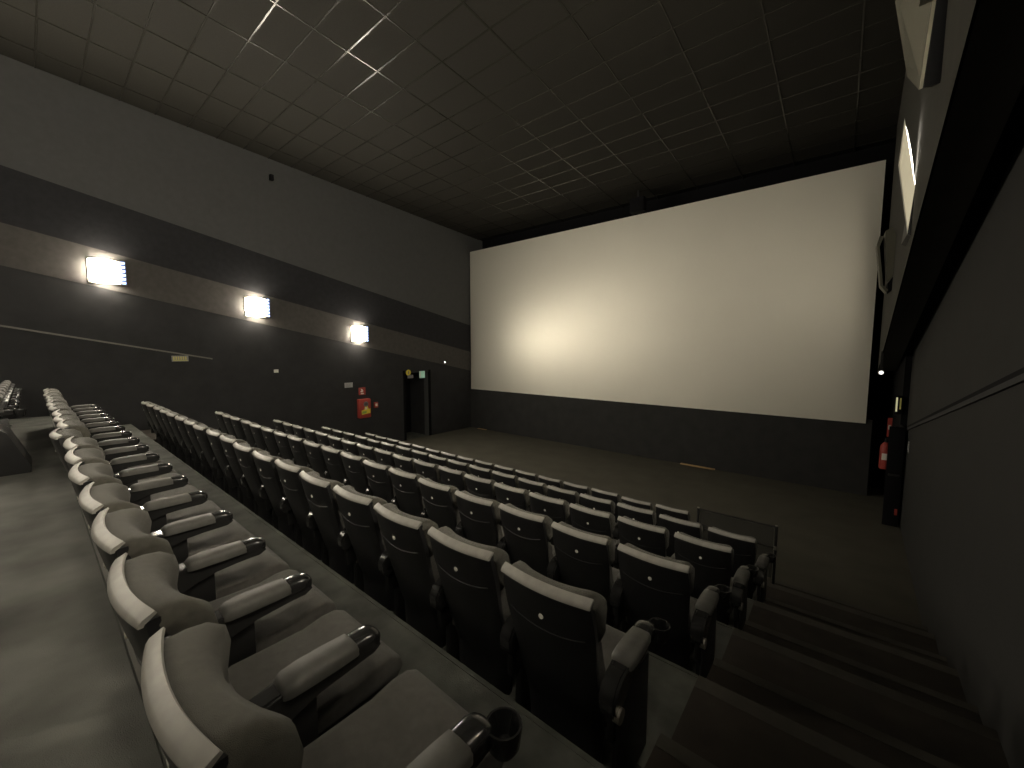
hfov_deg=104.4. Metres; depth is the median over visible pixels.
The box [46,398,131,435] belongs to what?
seat
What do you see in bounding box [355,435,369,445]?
seat
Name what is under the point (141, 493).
seat
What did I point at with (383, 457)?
seat
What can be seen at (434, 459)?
seat
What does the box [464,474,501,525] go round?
seat
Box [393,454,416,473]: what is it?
seat
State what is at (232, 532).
seat cushion
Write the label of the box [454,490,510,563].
seat
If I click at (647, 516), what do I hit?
seat
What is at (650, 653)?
trim
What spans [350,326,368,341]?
wall lamp
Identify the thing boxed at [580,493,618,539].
seat
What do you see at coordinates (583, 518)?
seat
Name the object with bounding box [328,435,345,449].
seat
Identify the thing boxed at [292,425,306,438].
seat
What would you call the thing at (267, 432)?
seat
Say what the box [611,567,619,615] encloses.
seat cushion
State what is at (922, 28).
wall speaker
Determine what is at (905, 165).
wall lamp
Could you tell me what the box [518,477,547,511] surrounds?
seat
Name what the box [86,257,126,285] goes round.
wall lamp
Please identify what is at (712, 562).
seat
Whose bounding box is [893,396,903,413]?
sign
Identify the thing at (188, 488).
seat cushion
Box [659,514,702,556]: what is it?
seat
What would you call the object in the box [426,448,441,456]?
seat
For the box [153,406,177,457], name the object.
seat
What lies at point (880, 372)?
light
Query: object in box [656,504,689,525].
seat
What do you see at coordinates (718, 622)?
trim
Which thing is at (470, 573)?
seat
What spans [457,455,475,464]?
seat
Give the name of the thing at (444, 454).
seat
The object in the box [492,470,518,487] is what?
seat
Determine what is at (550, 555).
cushion
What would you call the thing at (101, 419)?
seat
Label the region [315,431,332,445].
seat
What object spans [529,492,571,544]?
seat
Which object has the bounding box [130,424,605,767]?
trim
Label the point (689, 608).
cushion
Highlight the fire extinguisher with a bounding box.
[878,438,887,469]
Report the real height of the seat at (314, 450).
1.030 m
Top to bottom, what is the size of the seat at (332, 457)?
1.036 m
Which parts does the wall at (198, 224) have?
dado rail, panel, panel, panel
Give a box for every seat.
[0,382,20,395]
[0,384,20,397]
[0,386,19,400]
[0,388,19,404]
[0,390,18,408]
[0,393,31,476]
[2,380,21,425]
[43,388,109,416]
[43,392,119,425]
[44,390,104,415]
[45,395,125,430]
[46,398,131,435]
[46,401,132,436]
[48,404,141,444]
[49,428,190,487]
[52,409,152,456]
[53,414,164,468]
[56,419,176,479]
[63,436,207,506]
[65,447,221,532]
[68,462,254,564]
[78,482,289,601]
[91,507,336,667]
[107,551,402,747]
[141,401,163,446]
[141,622,521,767]
[146,403,170,452]
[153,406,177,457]
[160,409,185,462]
[166,412,194,469]
[175,415,204,476]
[184,419,214,483]
[193,424,228,493]
[206,429,243,504]
[215,411,229,434]
[220,434,257,514]
[222,414,237,438]
[230,416,248,443]
[233,442,278,530]
[241,420,257,447]
[249,423,269,452]
[252,450,302,547]
[261,427,281,457]
[273,419,286,433]
[273,431,296,464]
[274,458,328,566]
[283,422,294,434]
[287,435,311,468]
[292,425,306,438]
[299,471,363,591]
[303,428,318,443]
[303,440,331,479]
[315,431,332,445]
[321,445,350,485]
[322,427,334,435]
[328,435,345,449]
[332,429,344,438]
[333,485,405,621]
[340,452,373,495]
[341,439,359,455]
[343,432,356,441]
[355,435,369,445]
[357,444,377,462]
[363,460,400,510]
[365,433,377,440]
[367,438,381,448]
[373,503,459,660]
[374,448,416,472]
[375,435,387,442]
[381,442,397,453]
[387,438,401,445]
[388,467,428,518]
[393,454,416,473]
[396,445,413,457]
[399,442,412,448]
[412,444,426,452]
[412,450,431,462]
[414,459,441,483]
[418,477,465,538]
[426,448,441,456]
[427,526,530,712]
[429,455,448,479]
[438,466,467,508]
[441,452,457,460]
[448,459,470,486]
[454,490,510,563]
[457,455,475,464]
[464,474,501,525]
[469,465,495,496]
[475,460,494,470]
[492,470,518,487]
[494,482,529,511]
[495,464,515,474]
[498,503,561,582]
[501,561,670,767]
[515,469,538,481]
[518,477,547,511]
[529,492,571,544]
[538,475,563,495]
[547,485,579,524]
[551,521,628,632]
[563,481,590,504]
[569,503,619,569]
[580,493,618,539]
[591,488,620,522]
[617,502,655,524]
[617,516,675,559]
[617,543,730,677]
[621,496,657,525]
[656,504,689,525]
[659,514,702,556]
[674,532,758,630]
[708,527,775,602]
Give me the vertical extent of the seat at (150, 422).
1.027 m
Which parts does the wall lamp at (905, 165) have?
plate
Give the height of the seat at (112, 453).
1.028 m
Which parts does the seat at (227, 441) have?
armrest, leg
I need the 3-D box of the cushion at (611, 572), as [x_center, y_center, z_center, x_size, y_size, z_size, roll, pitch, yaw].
[0.594,1.521,3.149,0.410,0.350,0.205,4,6,39]
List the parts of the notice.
plate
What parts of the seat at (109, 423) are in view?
armrest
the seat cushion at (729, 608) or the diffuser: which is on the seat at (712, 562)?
the seat cushion at (729, 608)
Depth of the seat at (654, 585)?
2.67 m
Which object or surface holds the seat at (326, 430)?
on the floor
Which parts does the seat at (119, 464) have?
armrest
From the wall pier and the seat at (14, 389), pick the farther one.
the wall pier
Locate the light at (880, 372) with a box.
[877,351,884,374]
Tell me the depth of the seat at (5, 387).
5.73 m
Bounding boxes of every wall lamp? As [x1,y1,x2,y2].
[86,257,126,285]
[244,297,269,317]
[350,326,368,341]
[898,118,914,245]
[919,0,934,6]
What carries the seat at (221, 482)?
on the floor
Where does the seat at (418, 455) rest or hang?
on the floor
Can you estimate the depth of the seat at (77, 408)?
7.07 m
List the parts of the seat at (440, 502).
armrest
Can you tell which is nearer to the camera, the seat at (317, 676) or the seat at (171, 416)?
the seat at (317, 676)
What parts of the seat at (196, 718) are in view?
armrest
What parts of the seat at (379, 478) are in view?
armrest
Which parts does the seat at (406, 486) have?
armrest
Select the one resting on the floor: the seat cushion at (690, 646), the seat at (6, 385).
the seat at (6, 385)
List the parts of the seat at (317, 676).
armrest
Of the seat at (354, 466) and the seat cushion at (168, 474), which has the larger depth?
the seat at (354, 466)
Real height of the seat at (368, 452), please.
1.028 m
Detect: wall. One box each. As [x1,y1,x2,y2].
[0,54,481,440]
[470,387,872,495]
[482,142,895,488]
[878,0,1023,767]
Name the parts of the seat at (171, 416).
armrest, leg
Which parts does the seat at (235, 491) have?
armrest, leg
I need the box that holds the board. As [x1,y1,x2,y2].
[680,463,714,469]
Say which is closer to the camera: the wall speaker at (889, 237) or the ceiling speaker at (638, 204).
the wall speaker at (889, 237)
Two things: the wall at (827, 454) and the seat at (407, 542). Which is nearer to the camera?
the seat at (407, 542)
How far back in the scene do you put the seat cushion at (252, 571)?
2.25 m
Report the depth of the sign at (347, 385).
13.13 m
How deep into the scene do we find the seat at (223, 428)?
8.64 m
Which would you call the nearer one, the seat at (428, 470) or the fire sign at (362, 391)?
the seat at (428, 470)
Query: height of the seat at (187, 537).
1.034 m
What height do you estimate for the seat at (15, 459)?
1.028 m
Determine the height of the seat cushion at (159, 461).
0.104 m
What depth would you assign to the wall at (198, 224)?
10.00 m
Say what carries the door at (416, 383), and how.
attached to the wall at (198, 224)
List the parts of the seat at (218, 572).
armrest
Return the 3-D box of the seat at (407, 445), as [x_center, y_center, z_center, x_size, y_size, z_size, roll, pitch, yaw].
[-2.534,2.009,10.513,0.574,1.026,0.733,4,6,40]
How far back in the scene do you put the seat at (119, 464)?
3.76 m
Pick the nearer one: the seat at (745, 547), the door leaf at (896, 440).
the seat at (745, 547)
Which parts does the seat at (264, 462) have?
armrest, leg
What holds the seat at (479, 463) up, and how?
on the floor
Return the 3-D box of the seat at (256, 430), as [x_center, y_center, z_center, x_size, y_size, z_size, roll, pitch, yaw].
[-4.454,1.232,7.507,0.574,1.030,0.733,4,6,39]
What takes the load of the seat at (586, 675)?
on the floor
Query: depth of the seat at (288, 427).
9.15 m
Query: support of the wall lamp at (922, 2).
attached to the wall at (955, 301)
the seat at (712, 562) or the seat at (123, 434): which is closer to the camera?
the seat at (712, 562)
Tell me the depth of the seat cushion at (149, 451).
4.80 m
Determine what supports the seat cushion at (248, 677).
on the seat at (317, 676)
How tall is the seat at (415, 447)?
1.037 m
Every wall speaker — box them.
[876,227,895,293]
[895,0,947,89]
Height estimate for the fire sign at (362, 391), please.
0.250 m
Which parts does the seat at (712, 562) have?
armrest, panel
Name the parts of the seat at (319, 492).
armrest, leg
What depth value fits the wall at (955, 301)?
3.18 m
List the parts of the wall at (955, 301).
dado rail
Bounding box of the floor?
[0,416,1008,767]
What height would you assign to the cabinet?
0.640 m
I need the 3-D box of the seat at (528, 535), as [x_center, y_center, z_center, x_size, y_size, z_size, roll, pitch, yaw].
[0.308,1.564,3.607,0.574,1.035,0.715,4,6,40]
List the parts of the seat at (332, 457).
armrest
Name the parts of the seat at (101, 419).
armrest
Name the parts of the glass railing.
post, rail, post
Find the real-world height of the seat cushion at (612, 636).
0.104 m
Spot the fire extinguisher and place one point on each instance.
(884, 446)
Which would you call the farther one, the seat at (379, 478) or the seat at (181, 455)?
the seat at (181, 455)
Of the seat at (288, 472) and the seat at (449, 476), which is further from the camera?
the seat at (449, 476)
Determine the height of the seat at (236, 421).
1.037 m
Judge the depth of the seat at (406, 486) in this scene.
4.40 m
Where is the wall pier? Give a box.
[883,352,912,520]
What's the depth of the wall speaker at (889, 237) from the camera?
6.47 m
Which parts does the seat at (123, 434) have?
armrest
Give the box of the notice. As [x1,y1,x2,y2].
[887,418,896,436]
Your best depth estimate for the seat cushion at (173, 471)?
4.03 m
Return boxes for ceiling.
[0,0,905,240]
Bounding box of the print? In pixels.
[362,406,369,414]
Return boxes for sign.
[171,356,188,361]
[345,382,352,387]
[359,387,365,394]
[419,371,424,377]
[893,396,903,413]
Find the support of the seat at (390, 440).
on the floor
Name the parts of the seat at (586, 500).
armrest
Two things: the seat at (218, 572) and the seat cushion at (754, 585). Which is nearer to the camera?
the seat at (218, 572)
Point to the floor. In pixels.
(838, 666)
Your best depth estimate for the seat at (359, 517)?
2.84 m
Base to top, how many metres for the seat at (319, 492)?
1.035 m
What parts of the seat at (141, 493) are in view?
armrest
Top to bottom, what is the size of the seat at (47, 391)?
1.032 m
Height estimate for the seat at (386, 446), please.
1.035 m
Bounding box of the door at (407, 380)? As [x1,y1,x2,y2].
[405,373,410,431]
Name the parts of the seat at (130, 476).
armrest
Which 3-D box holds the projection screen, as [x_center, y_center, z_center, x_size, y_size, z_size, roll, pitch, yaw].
[3.228,-2.357,13.097,12.965,5.860,0.064,4,6,39]
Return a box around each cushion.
[124,449,152,456]
[128,458,164,468]
[138,473,190,484]
[139,463,176,479]
[151,484,207,500]
[166,500,221,523]
[179,546,289,598]
[188,519,254,556]
[209,569,336,651]
[228,610,402,733]
[302,669,503,767]
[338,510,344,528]
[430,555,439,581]
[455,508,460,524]
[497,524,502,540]
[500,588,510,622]
[511,545,555,564]
[548,542,552,561]
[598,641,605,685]
[601,624,647,721]
[610,566,613,588]
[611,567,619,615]
[626,596,697,650]
[689,608,690,631]
[726,577,733,612]
[753,564,756,590]
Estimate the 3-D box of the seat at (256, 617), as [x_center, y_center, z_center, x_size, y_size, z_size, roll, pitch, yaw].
[-1.280,1.030,1.804,0.574,1.036,0.801,4,6,40]
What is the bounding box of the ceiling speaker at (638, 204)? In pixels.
[630,190,646,214]
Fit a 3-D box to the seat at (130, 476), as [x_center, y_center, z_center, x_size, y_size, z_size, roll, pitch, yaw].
[-3.456,0.881,3.562,0.574,1.033,0.845,4,6,40]
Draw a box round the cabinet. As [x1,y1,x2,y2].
[357,398,370,417]
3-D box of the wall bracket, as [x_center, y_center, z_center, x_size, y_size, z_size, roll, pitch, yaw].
[-6.667,-5.714,10.983,0.170,0.170,0.090,4,6,39]
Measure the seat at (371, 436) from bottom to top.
1.036 m
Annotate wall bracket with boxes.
[269,174,273,180]
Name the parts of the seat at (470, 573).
armrest, leg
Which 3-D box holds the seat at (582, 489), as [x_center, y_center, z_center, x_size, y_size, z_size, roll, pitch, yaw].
[1.357,2.280,7.330,0.574,1.030,0.713,4,6,39]
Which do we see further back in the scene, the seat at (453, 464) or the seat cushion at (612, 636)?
the seat at (453, 464)
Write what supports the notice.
attached to the wall pier
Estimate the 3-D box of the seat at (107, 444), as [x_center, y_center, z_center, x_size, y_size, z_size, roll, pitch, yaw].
[-4.735,0.791,4.646,0.574,1.026,0.792,4,6,40]
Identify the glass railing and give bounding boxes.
[697,507,777,583]
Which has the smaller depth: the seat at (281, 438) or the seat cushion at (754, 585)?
the seat cushion at (754, 585)
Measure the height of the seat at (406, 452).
1.036 m
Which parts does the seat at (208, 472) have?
armrest, leg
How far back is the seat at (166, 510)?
2.73 m
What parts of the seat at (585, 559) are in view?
armrest, leg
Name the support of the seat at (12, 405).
on the floor
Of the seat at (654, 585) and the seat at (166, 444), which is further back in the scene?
the seat at (166, 444)
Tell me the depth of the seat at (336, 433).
10.05 m
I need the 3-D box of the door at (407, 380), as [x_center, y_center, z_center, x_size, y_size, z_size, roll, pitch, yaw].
[-4.592,0.737,16.128,0.050,2.603,1.200,4,6,39]
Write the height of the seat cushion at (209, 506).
0.104 m
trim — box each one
[51,417,170,767]
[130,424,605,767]
[403,371,406,440]
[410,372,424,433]
[428,370,431,434]
[648,651,697,677]
[716,621,733,628]
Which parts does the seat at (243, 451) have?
armrest, leg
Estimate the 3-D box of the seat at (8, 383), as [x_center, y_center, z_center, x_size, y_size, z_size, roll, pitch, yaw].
[-8.378,0.295,6.410,0.574,1.028,0.588,4,6,40]
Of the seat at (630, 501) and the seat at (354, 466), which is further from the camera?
the seat at (630, 501)
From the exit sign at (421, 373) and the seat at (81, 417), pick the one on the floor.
the seat at (81, 417)
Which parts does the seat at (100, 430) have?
armrest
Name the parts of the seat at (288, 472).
armrest, leg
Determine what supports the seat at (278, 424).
on the floor
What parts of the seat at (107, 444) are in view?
armrest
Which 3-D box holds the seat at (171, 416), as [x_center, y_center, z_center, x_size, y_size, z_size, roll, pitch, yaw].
[-5.234,0.962,6.627,0.574,1.034,0.723,4,6,39]
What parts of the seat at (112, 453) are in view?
armrest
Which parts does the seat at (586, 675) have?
leg, armrest, panel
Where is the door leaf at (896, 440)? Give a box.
[882,425,905,526]
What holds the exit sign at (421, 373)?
attached to the wall at (198, 224)
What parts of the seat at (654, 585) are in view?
leg, armrest, panel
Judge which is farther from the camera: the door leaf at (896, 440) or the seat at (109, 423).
the door leaf at (896, 440)
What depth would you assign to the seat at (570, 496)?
5.82 m
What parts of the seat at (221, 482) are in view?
armrest, leg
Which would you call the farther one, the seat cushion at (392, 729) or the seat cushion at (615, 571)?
the seat cushion at (615, 571)
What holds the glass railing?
on the floor
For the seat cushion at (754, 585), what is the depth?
4.49 m
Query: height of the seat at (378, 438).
1.027 m
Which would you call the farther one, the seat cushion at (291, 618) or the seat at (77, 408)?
the seat at (77, 408)
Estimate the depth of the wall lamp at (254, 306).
10.85 m
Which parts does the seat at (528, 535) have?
armrest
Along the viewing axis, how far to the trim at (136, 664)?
1.84 m
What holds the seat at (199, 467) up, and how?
on the floor
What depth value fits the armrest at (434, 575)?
2.45 m
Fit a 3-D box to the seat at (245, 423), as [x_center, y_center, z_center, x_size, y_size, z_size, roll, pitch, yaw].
[-4.877,1.202,7.868,0.574,1.028,0.712,4,6,40]
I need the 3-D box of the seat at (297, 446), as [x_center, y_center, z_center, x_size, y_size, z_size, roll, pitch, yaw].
[-3.154,1.320,6.442,0.574,1.037,0.727,4,6,40]
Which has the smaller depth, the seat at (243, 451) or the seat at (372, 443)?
the seat at (243, 451)
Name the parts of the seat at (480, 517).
armrest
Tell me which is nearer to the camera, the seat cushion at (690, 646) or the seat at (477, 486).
the seat cushion at (690, 646)
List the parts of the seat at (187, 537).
armrest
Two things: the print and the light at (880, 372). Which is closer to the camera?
the light at (880, 372)
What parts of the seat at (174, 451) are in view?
armrest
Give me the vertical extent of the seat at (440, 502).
1.037 m
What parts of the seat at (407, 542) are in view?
armrest, leg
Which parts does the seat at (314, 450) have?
armrest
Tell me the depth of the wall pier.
7.89 m
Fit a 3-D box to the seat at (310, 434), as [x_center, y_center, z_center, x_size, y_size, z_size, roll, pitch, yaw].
[-4.120,1.467,8.766,0.574,1.034,0.723,4,6,40]
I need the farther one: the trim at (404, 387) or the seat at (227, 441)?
the trim at (404, 387)
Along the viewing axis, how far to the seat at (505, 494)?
4.91 m
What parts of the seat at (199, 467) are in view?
armrest, leg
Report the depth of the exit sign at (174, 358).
9.72 m
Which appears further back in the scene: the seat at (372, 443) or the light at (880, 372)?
the seat at (372, 443)
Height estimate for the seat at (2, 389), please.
1.031 m
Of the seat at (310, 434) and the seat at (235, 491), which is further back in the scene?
the seat at (310, 434)
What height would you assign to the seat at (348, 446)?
1.026 m
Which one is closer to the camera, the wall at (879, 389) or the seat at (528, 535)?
the seat at (528, 535)
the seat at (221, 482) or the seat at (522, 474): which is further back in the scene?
the seat at (522, 474)
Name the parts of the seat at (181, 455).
armrest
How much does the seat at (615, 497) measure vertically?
1.035 m
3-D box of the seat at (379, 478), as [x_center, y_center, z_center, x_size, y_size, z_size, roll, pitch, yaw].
[-1.423,1.445,5.034,0.574,1.028,0.710,4,6,39]
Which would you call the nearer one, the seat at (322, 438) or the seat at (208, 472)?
the seat at (208, 472)
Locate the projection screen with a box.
[470,160,885,422]
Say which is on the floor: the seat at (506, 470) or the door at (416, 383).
the seat at (506, 470)
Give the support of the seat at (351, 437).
on the floor
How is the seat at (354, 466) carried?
on the floor
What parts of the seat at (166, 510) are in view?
armrest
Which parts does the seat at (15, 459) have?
panel, armrest, panel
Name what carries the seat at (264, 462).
on the floor
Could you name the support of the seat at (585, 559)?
on the floor
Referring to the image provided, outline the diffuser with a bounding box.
[906,128,914,182]
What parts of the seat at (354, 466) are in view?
armrest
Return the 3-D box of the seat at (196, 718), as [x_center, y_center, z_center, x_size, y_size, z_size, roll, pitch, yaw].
[-0.400,1.097,1.077,0.622,1.026,0.806,4,6,40]
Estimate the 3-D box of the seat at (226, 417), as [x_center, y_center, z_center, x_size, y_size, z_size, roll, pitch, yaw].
[-5.748,1.142,8.578,0.574,1.027,0.721,4,6,39]
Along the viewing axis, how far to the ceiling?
7.77 m
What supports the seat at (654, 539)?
on the floor
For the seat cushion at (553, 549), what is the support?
on the seat at (528, 535)
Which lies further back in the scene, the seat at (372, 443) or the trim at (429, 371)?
the trim at (429, 371)
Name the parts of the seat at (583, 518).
armrest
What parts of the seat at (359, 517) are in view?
armrest, leg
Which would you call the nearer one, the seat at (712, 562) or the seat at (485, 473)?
the seat at (712, 562)
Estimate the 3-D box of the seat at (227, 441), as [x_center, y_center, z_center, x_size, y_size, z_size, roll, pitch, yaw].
[-3.069,1.113,4.856,0.574,1.035,0.712,4,6,40]
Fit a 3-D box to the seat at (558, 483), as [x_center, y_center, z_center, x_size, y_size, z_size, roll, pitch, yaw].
[0.928,2.251,7.683,0.574,1.029,0.712,4,6,40]
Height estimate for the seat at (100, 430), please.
1.032 m
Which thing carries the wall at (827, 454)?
on the floor
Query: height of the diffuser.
0.650 m
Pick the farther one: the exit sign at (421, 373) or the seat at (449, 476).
the exit sign at (421, 373)
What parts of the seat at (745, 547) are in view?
armrest, panel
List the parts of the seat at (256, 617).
armrest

